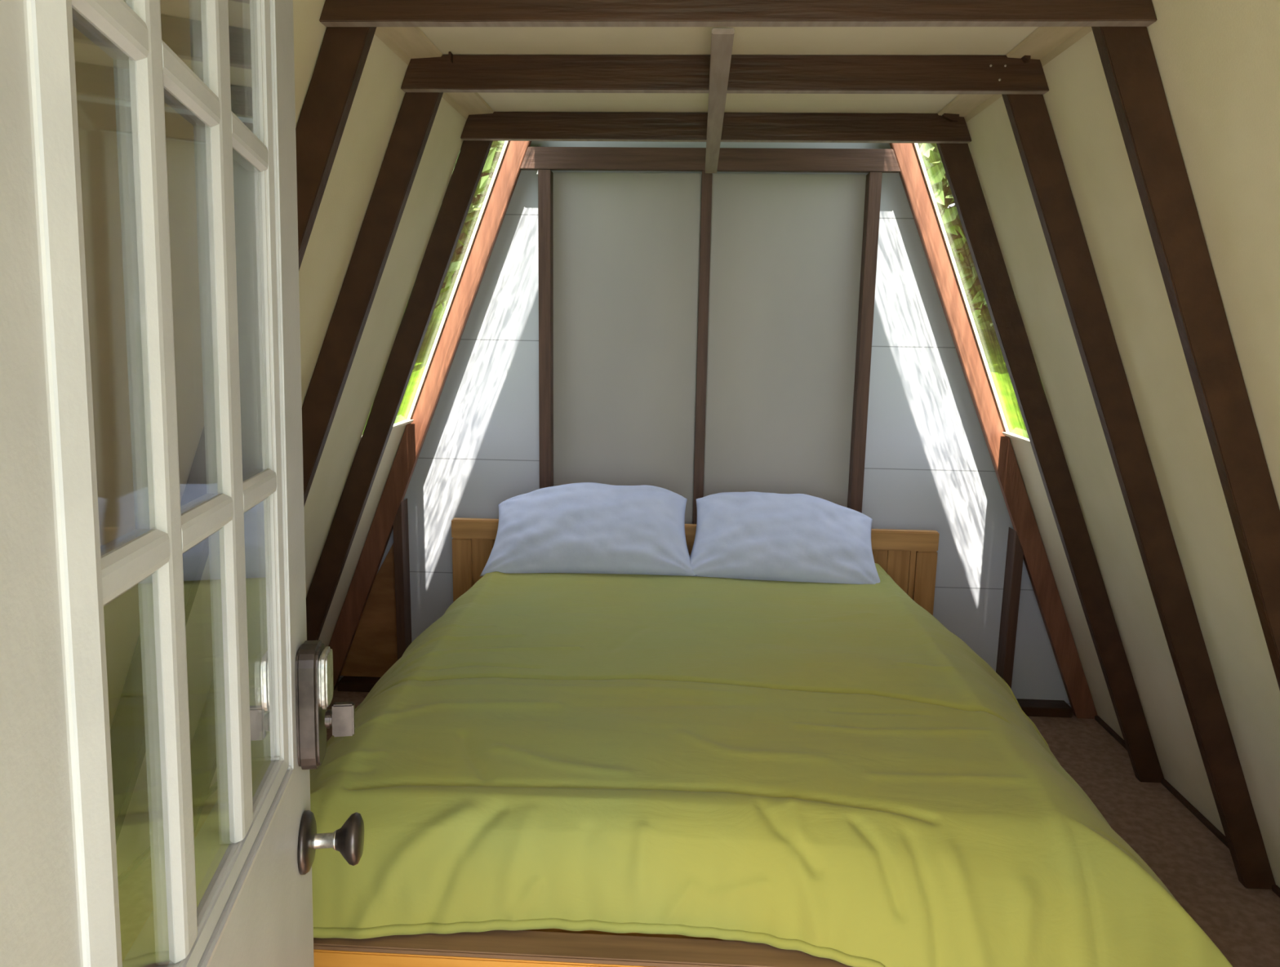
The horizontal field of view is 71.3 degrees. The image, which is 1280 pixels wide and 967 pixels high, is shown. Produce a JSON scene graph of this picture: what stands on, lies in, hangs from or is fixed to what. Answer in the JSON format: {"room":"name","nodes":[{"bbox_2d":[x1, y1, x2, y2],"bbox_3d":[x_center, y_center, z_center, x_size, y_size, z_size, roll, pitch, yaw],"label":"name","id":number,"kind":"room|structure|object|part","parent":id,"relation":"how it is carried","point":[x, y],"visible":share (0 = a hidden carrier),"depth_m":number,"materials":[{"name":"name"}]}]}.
{"room":"attic bedroom","nodes":[
{"label":"attic bedroom","id":0,"kind":"room"},
{"bbox_2d":[72,0,466,876],"bbox_3d":[-1.070,-0.070,1.818,1.118,2.850,4.588,1,10,3],"label":"wall","id":1,"kind":"structure","parent":0,"point":[379,97],"depth_m":2.25,"materials":[{"name":"beige paint"}]},
{"bbox_2d":[117,781,217,885],"bbox_3d":[-1.617,1.328,1.990,0.023,0.019,4.345,1,10,3],"label":"baseboard","id":2,"kind":"structure","parent":1,"relation":"attached to","point":[125,874],"depth_m":2.79,"materials":[{"name":"brown wood"}]},
{"bbox_2d":[110,26,376,844],"bbox_3d":[-1.079,0.092,2.175,1.017,2.404,0.038,1,10,3],"label":"rafter","id":3,"kind":"object","parent":1,"relation":"attached to","point":[344,51],"visible":0.33,"depth_m":2.01,"materials":[{"name":"brown wood"}]},
{"bbox_2d":[190,92,443,834],"bbox_3d":[-1.051,-0.003,2.718,1.017,2.404,0.038,1,10,3],"label":"rafter","id":4,"kind":"object","parent":1,"relation":"attached to","point":[418,110],"visible":0.53,"depth_m":2.60,"materials":[{"name":"brown wood"}]},
{"bbox_2d":[306,140,493,640],"bbox_3d":[-0.936,-0.314,3.324,1.172,2.807,0.038,1,10,3],"label":"rafter","id":5,"kind":"object","parent":1,"relation":"attached to","point":[473,156],"visible":0.69,"depth_m":3.29,"materials":[{"name":"brown wood"}]},
{"bbox_2d":[328,141,531,690],"bbox_3d":[-0.907,-0.411,3.877,1.172,2.807,0.038,1,10,3],"label":"rafter","id":6,"kind":"object","parent":1,"relation":"attached to","point":[415,433],"visible":0.81,"depth_m":3.88,"materials":[{"name":"brown wood"}]},
{"bbox_2d":[367,141,508,429],"bbox_3d":[-0.716,-0.978,3.483,0.610,1.547,0.577,1,10,3],"label":"window","id":7,"kind":"structure","parent":1,"relation":"in","point":[408,420],"depth_m":3.74,"materials":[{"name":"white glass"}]},
{"bbox_2d":[118,685,1279,966],"bbox_3d":[0.264,1.396,2.006,4.800,0.060,4.588,1,10,3],"label":"floor","id":8,"kind":"structure","parent":0,"point":[1195,866],"depth_m":2.97,"materials":[{"name":"brown carpet"}]},
{"bbox_2d":[313,517,939,966],"bbox_3d":[0.161,0.785,2.848,2.096,0.844,2.243,1,10,3],"label":"bed","id":9,"kind":"object","parent":8,"relation":"on","point":[909,557],"visible":0.16,"depth_m":1.78,"materials":[{"name":"brown wood"}]},
{"bbox_3d":[0.097,1.038,1.794,1.670,0.196,0.075,1,10,3],"label":"foot rail","id":10,"kind":"part","parent":9,"relation":"part of","materials":[{"name":"brown wood"}]},
{"bbox_3d":[0.224,0.221,3.863,2.096,0.085,0.044,1,10,3],"label":"rail","id":11,"kind":"part","parent":9,"relation":"part of","materials":[{"name":"brown wood"}]},
{"bbox_2d":[309,563,1232,966],"bbox_3d":[0.231,0.713,2.731,2.343,0.463,2.295,1,10,3],"label":"comforter","id":12,"kind":"object","parent":9,"relation":"on","point":[828,771],"visible":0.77,"depth_m":1.90,"materials":[{"name":"fabric"}]},
{"bbox_2d":[480,482,697,576],"bbox_3d":[-0.194,0.183,3.620,0.849,0.344,0.353,1,10,2],"label":"pillow","id":13,"kind":"object","parent":12,"relation":"on","point":[582,527],"visible":0.97,"depth_m":3.51,"materials":[{"name":"fabric"}]},
{"bbox_2d":[682,491,879,584],"bbox_3d":[0.569,0.220,3.585,0.782,0.336,0.351,2,10,5],"label":"pillow","id":14,"kind":"object","parent":12,"relation":"on","point":[754,535],"visible":0.94,"depth_m":3.48,"materials":[{"name":"fabric"}]},
{"bbox_3d":[-1.307,0.944,4.115,0.181,0.043,0.174,1,10,3],"label":"plate","id":15,"kind":"object","parent":8,"relation":"on","visible":0},
{"bbox_2d":[392,498,411,660],"bbox_3d":[-1.084,0.496,4.079,0.040,0.856,0.095,1,10,3],"label":"wall post","id":16,"kind":"object","parent":15,"relation":"on","point":[401,537],"visible":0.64,"depth_m":4.04,"materials":[{"name":"brown wood"}]},
{"bbox_2d":[338,141,1071,706],"bbox_3d":[0.290,-0.405,3.948,3.563,2.810,0.100,1,10,3],"label":"wall","id":17,"kind":"structure","parent":0,"point":[928,464],"depth_m":3.92,"materials":[{"name":"white paint"}]},
{"bbox_2d":[340,543,397,677],"bbox_3d":[-1.290,0.563,4.134,0.375,0.690,0.026,1,10,3],"label":"panel","id":18,"kind":"object","parent":17,"relation":"attached to","point":[373,651],"depth_m":4.14,"materials":[{"name":"brown wood"}]},
{"bbox_2d":[537,169,553,488],"bbox_3d":[-0.410,-0.184,3.924,0.052,2.272,0.095,1,10,3],"label":"stud","id":19,"kind":"object","parent":17,"relation":"attached to","point":[545,214],"visible":0.6,"depth_m":3.80,"materials":[{"name":"brown wood"}]},
{"bbox_2d":[520,146,900,173],"bbox_3d":[0.281,-1.325,3.653,1.548,0.087,0.038,1,10,3],"label":"beam","id":20,"kind":"structure","parent":19,"relation":"on","point":[535,158],"depth_m":3.63,"materials":[{"name":"brown wood"}]},
{"bbox_2d":[552,172,701,548],"bbox_3d":[-0.071,-0.185,3.938,0.623,2.268,0.026,1,10,3],"label":"wall panel","id":21,"kind":"object","parent":17,"relation":"attached to","point":[626,246],"visible":0.6,"depth_m":3.84,"materials":[{"name":"grey paint"}]},
{"bbox_2d":[692,170,712,524],"bbox_3d":[0.260,-0.168,3.891,0.042,2.272,0.095,1,10,3],"label":"stud","id":22,"kind":"object","parent":17,"relation":"attached to","point":[706,183],"visible":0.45,"depth_m":3.77,"materials":[{"name":"brown wood"}]},
{"bbox_2d":[702,173,866,507],"bbox_3d":[0.600,-0.168,3.905,0.634,2.268,0.026,1,10,3],"label":"wall panel","id":23,"kind":"object","parent":17,"relation":"attached to","point":[786,249],"visible":0.53,"depth_m":3.81,"materials":[{"name":"white paint"}]},
{"bbox_2d":[847,172,882,513],"bbox_3d":[0.941,-0.152,3.858,0.050,2.272,0.095,1,10,3],"label":"stud","id":24,"kind":"object","parent":17,"relation":"attached to","point":[873,180],"visible":0.6,"depth_m":3.74,"materials":[{"name":"brown wood"}]},
{"bbox_2d":[1016,698,1072,717],"bbox_3d":[1.804,1.019,3.969,0.230,0.043,0.186,1,10,3],"label":"baseboard","id":25,"kind":"structure","parent":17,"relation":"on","point":[1046,708],"depth_m":3.97,"materials":[{"name":"brown wood"}]},
{"bbox_2d":[995,527,1023,688],"bbox_3d":[1.635,0.592,3.952,0.040,0.797,0.095,1,10,3],"label":"wall post","id":26,"kind":"object","parent":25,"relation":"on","point":[1015,554],"visible":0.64,"depth_m":3.92,"materials":[{"name":"brown wood"}]},
{"bbox_2d":[417,26,1038,113],"bbox_3d":[0.175,-1.225,1.548,1.717,0.442,4.588,1,10,3],"label":"ceiling","id":27,"kind":"structure","parent":0,"point":[469,41],"depth_m":2.33,"materials":[{"name":"beige paint"}]},
{"bbox_2d":[374,26,442,65],"bbox_3d":[-0.597,-1.108,2.179,0.096,0.029,0.510,1,10,3],"label":"strip","id":28,"kind":"object","parent":27,"relation":"attached to","point":[407,43],"visible":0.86,"depth_m":2.29,"materials":[{"name":"beige paint"}]},
{"bbox_2d":[448,51,453,63],"bbox_3d":[-0.511,-1.151,2.411,0.006,0.023,0.026,1,10,3],"label":"wedge","id":29,"kind":"object","parent":27,"relation":"attached to","point":[451,55],"visible":1,"depth_m":2.40,"materials":[{"name":"brown wood"}]},
{"bbox_2d":[442,93,493,119],"bbox_3d":[-0.566,-1.213,2.773,0.096,0.029,0.614,1,10,3],"label":"strip","id":30,"kind":"object","parent":27,"relation":"attached to","point":[466,104],"visible":0.46,"depth_m":2.92,"materials":[{"name":"beige paint"}]},
{"bbox_2d":[460,111,971,143],"bbox_3d":[0.249,-1.221,3.062,1.744,0.090,0.038,1,10,3],"label":"beam","id":31,"kind":"structure","parent":27,"relation":"attached to","point":[897,128],"depth_m":3.04,"materials":[{"name":"brown wood"}]},
{"bbox_2d":[400,54,1048,94],"bbox_3d":[0.215,-1.107,2.415,1.744,0.090,0.041,1,10,3],"label":"beam","id":32,"kind":"structure","parent":27,"relation":"attached to","point":[487,73],"depth_m":2.40,"materials":[{"name":"wood"}]},
{"bbox_2d":[705,27,734,173],"bbox_3d":[0.233,-1.118,2.772,0.048,0.012,1.770,2,10,3],"label":"batten","id":33,"kind":"object","parent":32,"relation":"attached to","point":[722,39],"visible":1,"depth_m":2.35,"materials":[{"name":"brown wood"}]},
{"bbox_2d":[319,0,1156,26],"bbox_3d":[0.187,-1.012,1.874,1.744,0.089,0.038,1,10,3],"label":"beam","id":34,"kind":"structure","parent":27,"relation":"attached to","point":[335,13],"depth_m":1.86,"materials":[{"name":"brown wood"}]},
{"bbox_2d":[942,113,959,122],"bbox_3d":[1.036,-1.224,2.978,0.050,0.029,0.026,1,10,3],"label":"wedge","id":35,"kind":"object","parent":27,"relation":"attached to","point":[950,117],"visible":0.85,"depth_m":2.97,"materials":[{"name":"brown wood"}]},
{"bbox_2d":[937,94,1002,122],"bbox_3d":[1.030,-1.174,2.695,0.097,0.029,0.614,1,10,3],"label":"strip","id":36,"kind":"object","parent":27,"relation":"attached to","point":[967,106],"visible":0.42,"depth_m":2.83,"materials":[{"name":"beige paint"}]},
{"bbox_2d":[1021,55,1031,63],"bbox_3d":[1.010,-1.115,2.337,0.016,0.021,0.026,1,10,3],"label":"wedge","id":37,"kind":"object","parent":27,"relation":"attached to","point":[1025,59],"visible":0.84,"depth_m":2.33,"materials":[{"name":"brown wood"}]},
{"bbox_2d":[1005,26,1092,66],"bbox_3d":[0.999,-1.069,2.101,0.097,0.029,0.510,1,10,3],"label":"strip","id":38,"kind":"object","parent":27,"relation":"attached to","point":[1044,44],"visible":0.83,"depth_m":2.21,"materials":[{"name":"beige paint"}]},
{"bbox_2d":[965,0,1279,888],"bbox_3d":[1.398,-0.009,1.698,1.161,2.850,4.588,1,10,3],"label":"wall","id":39,"kind":"structure","parent":0,"point":[1218,61],"depth_m":2.38,"materials":[{"name":"beige paint"}]},
{"bbox_2d":[913,143,1047,444],"bbox_3d":[1.242,-0.930,3.388,0.634,1.547,0.577,1,10,3],"label":"window","id":40,"kind":"structure","parent":39,"relation":"in","point":[1007,433],"depth_m":3.61,"materials":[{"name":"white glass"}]},
{"bbox_2d":[888,142,1097,719],"bbox_3d":[1.452,-0.353,3.762,1.214,2.807,0.038,1,10,3],"label":"rafter","id":41,"kind":"object","parent":39,"relation":"attached to","point":[999,446],"visible":0.86,"depth_m":3.77,"materials":[{"name":"brown wood"}]},
{"bbox_2d":[936,143,1164,782],"bbox_3d":[1.423,-0.256,3.210,1.215,2.807,0.038,1,10,3],"label":"rafter","id":42,"kind":"object","parent":39,"relation":"attached to","point":[958,166],"visible":0.84,"depth_m":3.22,"materials":[{"name":"brown wood"}]},
{"bbox_2d":[1001,94,1275,889],"bbox_3d":[1.466,0.058,2.596,1.054,2.404,0.038,1,10,3],"label":"rafter","id":43,"kind":"object","parent":39,"relation":"attached to","point":[1028,117],"visible":0.95,"depth_m":2.57,"materials":[{"name":"brown wood"}]},
{"bbox_2d":[1091,26,1279,690],"bbox_3d":[1.437,0.154,2.053,1.054,2.404,0.038,1,10,3],"label":"rafter","id":44,"kind":"object","parent":39,"relation":"attached to","point":[1126,55],"visible":0.98,"depth_m":1.95,"materials":[{"name":"brown wood"}]},
{"bbox_2d":[1094,715,1279,897],"bbox_3d":[1.912,1.414,1.818,0.023,0.019,4.345,1,10,3],"label":"baseboard","id":45,"kind":"structure","parent":39,"relation":"attached to","point":[1188,805],"depth_m":3.23,"materials":[{"name":"brown wood"}]},
{"bbox_3d":[0.090,0.450,0.258,3.563,2.407,0.100,1,10,3],"label":"wall","id":46,"kind":"structure","parent":0,"visible":0},
{"bbox_2d":[0,0,364,966],"bbox_3d":[-0.380,0.389,0.776,0.137,2.290,0.890,0,10,-7],"label":"door","id":47,"kind":"structure","parent":46,"relation":"in","point":[238,893],"depth_m":0.61,"materials":[{"name":"paint"}]},
{"bbox_3d":[-0.318,-0.112,0.537,0.004,0.301,0.104,0,8,-10],"label":"pane","id":48,"kind":"part","parent":47,"relation":"part of","materials":[{"name":"clear glass"}]},
{"bbox_3d":[-0.363,-0.141,0.702,0.049,1.000,0.491,0,8,-11],"label":"glazing frame","id":49,"kind":"part","parent":47,"relation":"part of","materials":[{"name":"white wood"}]},
{"bbox_3d":[-0.346,-0.133,0.689,0.004,0.301,0.124,0,8,-11],"label":"pane","id":50,"kind":"part","parent":47,"relation":"part of","materials":[{"name":"clear glass"}]},
{"bbox_3d":[-0.355,0.191,0.732,0.004,0.293,0.124,0,8,-10],"label":"pane","id":51,"kind":"part","parent":47,"relation":"part of","materials":[{"name":"clear glass"}]},
{"bbox_3d":[-0.378,-0.157,0.862,0.004,0.301,0.127,0,8,-10],"label":"pane","id":52,"kind":"part","parent":47,"relation":"part of","materials":[{"name":"clear glass"}]},
{"bbox_3d":[-0.369,-0.487,0.818,0.004,0.303,0.127,0,8,-11],"label":"pane","id":53,"kind":"part","parent":47,"relation":"part of","materials":[{"name":"clear glass"}]},
{"bbox_3d":[-0.387,0.167,0.905,0.004,0.293,0.127,0,8,-10],"label":"pane","id":54,"kind":"part","parent":47,"relation":"part of","materials":[{"name":"clear glass"}]},
{"label":"outside","id":55,"kind":"structure","parent":0,"visible":0},
{"bbox_2d":[362,294,1033,439],"bbox_3d":[1.066,-5.057,19.388,120.000,7.108,120.000,1,10,3],"label":"ground","id":56,"kind":"structure","parent":55,"point":[1002,387],"depth_m":19.73,"materials":[{"name":"green plant"}]},
{"bbox_2d":[408,141,504,309],"bbox_3d":[-6.610,-7.421,20.558,9.050,10.236,9.450,8,12,36],"label":"leafy tree","id":57,"kind":"object","parent":56,"relation":"on","point":[495,149],"visible":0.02,"depth_m":19.61,"materials":[{"name":"green plant"}]},
{"bbox_2d":[917,143,1015,326],"bbox_3d":[10.163,-7.409,20.506,9.983,10.353,9.582,-8,13,-41],"label":"leafy tree","id":58,"kind":"object","parent":56,"relation":"on","point":[949,220],"visible":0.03,"depth_m":20.32,"materials":[{"name":"green plant"}]}
]}

